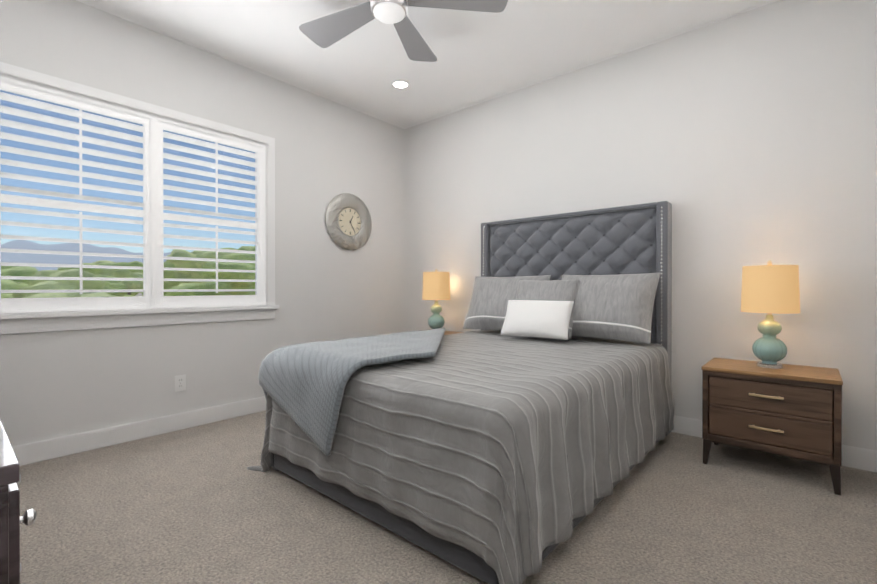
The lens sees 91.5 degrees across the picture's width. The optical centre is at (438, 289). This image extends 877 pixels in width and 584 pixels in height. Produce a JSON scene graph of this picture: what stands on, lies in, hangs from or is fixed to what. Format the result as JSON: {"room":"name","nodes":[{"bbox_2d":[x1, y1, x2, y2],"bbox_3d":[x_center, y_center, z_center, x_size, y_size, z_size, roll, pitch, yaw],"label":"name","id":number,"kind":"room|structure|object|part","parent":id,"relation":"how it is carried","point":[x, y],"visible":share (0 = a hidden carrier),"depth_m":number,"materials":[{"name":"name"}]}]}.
{"room":"bedroom","nodes":[
{"label":"bedroom","id":0,"kind":"room"},
{"bbox_2d":[0,0,404,445],"bbox_3d":[-1.663,-0.390,3.431,0.150,2.800,3.750,0,0,41],"label":"wall","id":1,"kind":"structure","parent":0,"point":[54,384],"depth_m":3.26,"materials":[{"name":"white paint"}]},
{"bbox_2d":[0,62,278,333],"bbox_3d":[-1.997,-0.512,2.992,0.180,1.523,1.790,0,0,41],"label":"window","id":2,"kind":"structure","parent":1,"relation":"in","point":[38,322],"depth_m":2.96,"materials":[{"name":"white wood"}]},
{"bbox_2d":[0,81,149,309],"bbox_3d":[-2.252,-0.531,2.677,0.100,1.292,0.759,0,0,41],"label":"shutter panel","id":3,"kind":"object","parent":2,"relation":"attached to","point":[45,303],"visible":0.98,"depth_m":2.65,"materials":[{"name":"white wood"}]},
{"bbox_3d":[-2.048,-0.539,3.036,0.035,1.350,1.630,0,0,41],"label":"window sash","id":4,"kind":"part","parent":2,"relation":"part of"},
{"bbox_2d":[158,121,262,305],"bbox_3d":[-1.722,-0.534,3.289,0.100,1.292,0.759,0,0,41],"label":"shutter panel","id":5,"kind":"object","parent":2,"relation":"attached to","point":[193,300],"visible":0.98,"depth_m":3.25,"materials":[{"name":"white wood"}]},
{"bbox_2d":[12,396,266,465],"bbox_3d":[-1.601,0.950,3.383,0.015,0.120,3.690,0,0,41],"label":"baseboard","id":6,"kind":"structure","parent":1,"relation":"attached to","point":[43,450],"depth_m":2.85,"materials":[{"name":"white wood"}]},
{"bbox_2d":[175,374,185,391],"bbox_3d":[-1.862,0.676,3.085,0.008,0.114,0.070,0,0,41],"label":"electrical outlet plate","id":7,"kind":"object","parent":1,"relation":"attached to","point":[180,382],"visible":1,"depth_m":3.08,"materials":[{"name":"white plastic"}]},
{"bbox_2d":[325,193,371,249],"bbox_3d":[-0.870,-0.664,4.205,0.036,0.560,0.560,0,0,41],"label":"wall clock","id":8,"kind":"object","parent":1,"relation":"attached to","point":[348,222],"visible":1,"depth_m":4.18,"materials":[{"name":"grey metal"}]},
{"bbox_2d":[77,0,778,128],"bbox_3d":[-0.150,-1.845,2.117,4.150,0.120,4.050,0,0,41],"label":"ceiling","id":9,"kind":"structure","parent":0,"point":[514,45],"depth_m":3.07,"materials":[{"name":"white paint"}]},
{"bbox_2d":[391,80,409,88],"bbox_3d":[-0.332,-1.788,3.735,0.170,0.006,0.170,0,0,41],"label":"recessed light","id":10,"kind":"object","parent":9,"relation":"in","point":[400,84],"visible":1,"depth_m":3.73,"materials":[{"name":"white plastic"}]},
{"bbox_2d":[299,0,507,61],"bbox_3d":[-0.305,-1.655,2.401,1.284,0.262,1.294,0,0,41],"label":"ceiling fan","id":11,"kind":"object","parent":9,"relation":"hanging from","point":[327,31],"visible":1,"depth_m":2.56,"materials":[{"name":"silver metal"}]},
{"bbox_3d":[-0.277,-1.670,2.400,0.208,0.232,0.208,0,0,41],"label":"motor","id":12,"kind":"part","parent":11,"relation":"part of","materials":[{"name":"silver metal"}]},
{"bbox_2d":[18,410,876,583],"bbox_3d":[-0.150,1.075,2.129,4.150,0.120,4.050,0,0,41],"label":"floor","id":13,"kind":"structure","parent":0,"point":[200,504],"depth_m":1.84,"materials":[{"name":"carpet"}]},
{"bbox_2d":[0,420,35,583],"bbox_3d":[-1.521,0.559,1.162,1.940,0.920,0.457,0,0,41],"label":"dresser","id":14,"kind":"object","parent":13,"relation":"on","point":[11,520],"visible":1,"depth_m":0.70,"materials":[{"name":"brown wood"}]},
{"bbox_2d":[421,329,462,334],"bbox_3d":[-0.012,0.712,4.085,0.568,0.590,0.458,0,0,41],"label":"nightstand","id":15,"kind":"object","parent":13,"relation":"on","point":[449,332],"depth_m":4.13,"materials":[{"name":"brown wood"}]},
{"bbox_2d":[422,269,449,328],"bbox_3d":[-0.021,0.108,4.148,0.272,0.615,0.272,0,0,41],"label":"lamp","id":16,"kind":"object","parent":15,"relation":"on","point":[436,286],"visible":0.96,"depth_m":4.05,"materials":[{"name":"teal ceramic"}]},
{"bbox_3d":[-0.021,-0.033,4.148,0.272,0.268,0.272,0,0,41],"label":"lamp shade","id":17,"kind":"part","parent":16,"relation":"part of","materials":[{"name":"beige fabric"}]},
{"bbox_2d":[247,201,673,583],"bbox_3d":[0.321,0.207,2.676,1.771,1.629,2.271,0,0,41],"label":"bed","id":18,"kind":"object","parent":13,"relation":"on","point":[522,432],"visible":1,"depth_m":1.97,"materials":[{"name":"fabric"}]},
{"bbox_2d":[259,327,444,455],"bbox_3d":[-0.076,0.572,2.835,0.963,0.525,1.982,0,0,41],"label":"throw","id":19,"kind":"object","parent":18,"relation":"on","point":[316,393],"depth_m":2.08,"materials":[{"name":"grey fabric"}]},
{"bbox_2d":[247,330,673,583],"bbox_3d":[0.281,0.693,2.624,1.762,0.658,2.137,0,0,41],"label":"comforter","id":20,"kind":"object","parent":18,"relation":"on","point":[485,453],"depth_m":1.75,"materials":[{"name":"grey fabric"}]},
{"bbox_3d":[0.313,0.833,2.672,1.560,0.360,2.060,0,0,41],"label":"frame","id":21,"kind":"part","parent":18,"relation":"part of","materials":[{"name":"fabric"}]},
{"bbox_2d":[500,300,573,339],"bbox_3d":[0.702,0.211,3.074,0.520,0.300,0.145,0,-28,35],"label":"pillow","id":22,"kind":"object","parent":18,"relation":"on","point":[552,319],"depth_m":3.00,"materials":[{"name":"white fabric"}]},
{"bbox_3d":[1.019,0.199,3.486,1.560,1.620,0.132,0,0,41],"label":"headboard frame","id":23,"kind":"part","parent":18,"relation":"part of","materials":[{"name":"fabric"}]},
{"bbox_2d":[701,357,842,494],"bbox_3d":[1.887,0.731,2.443,0.598,0.565,0.458,0,0,41],"label":"nightstand","id":24,"kind":"object","parent":13,"relation":"on","point":[791,411],"visible":1,"depth_m":2.28,"materials":[{"name":"brown wood"}]},
{"bbox_3d":[1.750,0.657,2.284,0.150,0.186,0.038,0,0,41],"label":"handle","id":25,"kind":"part","parent":24,"relation":"part of","materials":[{"name":"gold metal"}]},
{"bbox_2d":[741,260,799,368],"bbox_3d":[1.916,0.140,2.474,0.272,0.615,0.272,0,0,41],"label":"lamp","id":26,"kind":"object","parent":24,"relation":"on","point":[769,288],"visible":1,"depth_m":2.40,"materials":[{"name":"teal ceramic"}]},
{"bbox_3d":[1.916,-0.002,2.474,0.272,0.268,0.272,0,0,41],"label":"lamp shade","id":27,"kind":"part","parent":26,"relation":"part of","materials":[{"name":"beige fabric"}]},
{"bbox_2d":[405,0,876,450],"bbox_3d":[1.125,-0.391,3.599,4.150,2.800,0.150,0,0,41],"label":"wall","id":28,"kind":"structure","parent":0,"point":[738,142],"depth_m":2.87,"materials":[{"name":"white paint"}]},
{"bbox_2d":[671,415,876,472],"bbox_3d":[1.070,0.949,3.540,3.850,0.120,0.019,0,0,41],"label":"baseboard","id":29,"kind":"structure","parent":28,"relation":"attached to","point":[852,456],"depth_m":2.44,"materials":[{"name":"white wood"}]},
{"label":"outside","id":30,"kind":"structure","parent":0,"visible":0},
{"bbox_3d":[-121.714,0.807,170.500,399.700,0.050,700.000,0,0,41],"label":"ground","id":31,"kind":"structure","parent":30,"visible":0},
{"bbox_2d":[1,293,13,297],"bbox_3d":[-10.553,0.536,9.060,2.481,1.902,2.752,0,0,41],"label":"tree","id":32,"kind":"object","parent":31,"relation":"on","point":[6,296],"depth_m":9.71,"materials":[{"name":"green plant"}]},
{"bbox_2d":[1,266,37,293],"bbox_3d":[-11.368,0.379,11.162,3.196,2.200,2.679,0,0,41],"label":"tree","id":33,"kind":"object","parent":31,"relation":"on","point":[18,271],"depth_m":10.78,"materials":[{"name":"green plant"}]},
{"bbox_2d":[12,269,119,297],"bbox_3d":[-8.765,0.490,10.138,2.908,1.984,2.020,0,0,41],"label":"tree","id":34,"kind":"object","parent":31,"relation":"on","point":[36,284],"depth_m":9.83,"materials":[{"name":"green plant"}]},
{"bbox_2d":[58,263,112,277],"bbox_3d":[-20.743,-0.067,25.739,4.440,2.971,3.445,0,0,41],"label":"tree","id":35,"kind":"object","parent":31,"relation":"on","point":[93,270],"depth_m":24.73,"materials":[{"name":"green plant"}]},
{"bbox_2d":[1,240,170,270],"bbox_3d":[-150.632,-15.847,241.774,165.718,32.781,412.216,0,0,41],"label":"mountains","id":36,"kind":"structure","parent":31,"relation":"on","point":[22,258],"depth_m":260.68,"materials":[{"name":"stone"}]},
{"bbox_2d":[93,260,115,264],"bbox_3d":[-26.012,-0.530,36.396,5.947,3.812,5.265,0,0,41],"label":"tree","id":37,"kind":"object","parent":31,"relation":"on","point":[98,262],"depth_m":35.49,"materials":[{"name":"green plant"}]},
{"bbox_2d":[95,268,130,292],"bbox_3d":[-21.194,-0.040,26.735,3.427,2.910,3.810,0,0,41],"label":"tree","id":38,"kind":"object","parent":31,"relation":"on","point":[121,271],"depth_m":26.46,"materials":[{"name":"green plant"}]},
{"bbox_2d":[104,280,133,296],"bbox_3d":[-10.697,0.533,13.098,2.794,1.875,2.558,0,0,41],"label":"tree","id":39,"kind":"object","parent":31,"relation":"on","point":[109,286],"depth_m":13.07,"materials":[{"name":"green plant"}]},
{"bbox_2d":[98,261,142,295],"bbox_3d":[-22.773,-0.326,30.718,3.263,3.450,4.673,0,0,41],"label":"tree","id":40,"kind":"object","parent":31,"relation":"on","point":[137,263],"depth_m":30.29,"materials":[{"name":"green plant"}]},
{"bbox_2d":[101,272,142,294],"bbox_3d":[-18.467,0.180,26.028,2.952,2.477,3.390,0,0,41],"label":"tree","id":41,"kind":"object","parent":31,"relation":"on","point":[130,285],"depth_m":25.41,"materials":[{"name":"green plant"}]},
{"bbox_2d":[141,282,176,295],"bbox_3d":[-15.620,0.381,24.451,2.268,2.088,2.474,0,0,41],"label":"tree","id":42,"kind":"object","parent":31,"relation":"on","point":[168,285],"depth_m":23.84,"materials":[{"name":"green plant"}]},
{"bbox_2d":[164,251,207,283],"bbox_3d":[-11.034,-0.144,20.585,4.871,3.169,3.507,0,0,41],"label":"tree","id":43,"kind":"object","parent":31,"relation":"on","point":[171,274],"depth_m":20.04,"materials":[{"name":"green plant"}]},
{"bbox_2d":[176,250,206,285],"bbox_3d":[-10.883,-0.271,22.415,4.471,3.408,4.632,0,0,41],"label":"tree","id":44,"kind":"object","parent":31,"relation":"on","point":[197,252],"depth_m":20.61,"materials":[{"name":"green plant"}]},
{"bbox_2d":[166,282,226,295],"bbox_3d":[-6.820,0.626,11.524,2.184,1.700,2.562,0,0,41],"label":"tree","id":45,"kind":"object","parent":31,"relation":"on","point":[208,285],"depth_m":11.36,"materials":[{"name":"green plant"}]},
{"bbox_2d":[167,249,241,282],"bbox_3d":[-7.777,0.044,15.081,3.885,2.836,3.360,0,0,41],"label":"tree","id":46,"kind":"object","parent":31,"relation":"on","point":[191,263],"depth_m":13.88,"materials":[{"name":"green plant"}]},
{"bbox_2d":[191,271,229,294],"bbox_3d":[-6.973,0.084,15.897,2.721,2.750,4.167,0,0,41],"label":"tree","id":47,"kind":"object","parent":31,"relation":"on","point":[196,275],"depth_m":14.35,"materials":[{"name":"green plant"}]},
{"bbox_2d":[199,253,254,294],"bbox_3d":[-6.285,0.144,13.737,2.797,2.647,3.174,0,0,41],"label":"tree","id":48,"kind":"object","parent":31,"relation":"on","point":[235,266],"depth_m":12.63,"materials":[{"name":"green plant"}]},
{"bbox_2d":[221,246,254,250],"bbox_3d":[-8.959,-0.384,21.298,5.303,3.642,4.400,0,0,41],"label":"tree","id":49,"kind":"object","parent":31,"relation":"on","point":[247,249],"depth_m":21.17,"materials":[{"name":"green plant"}]}
]}

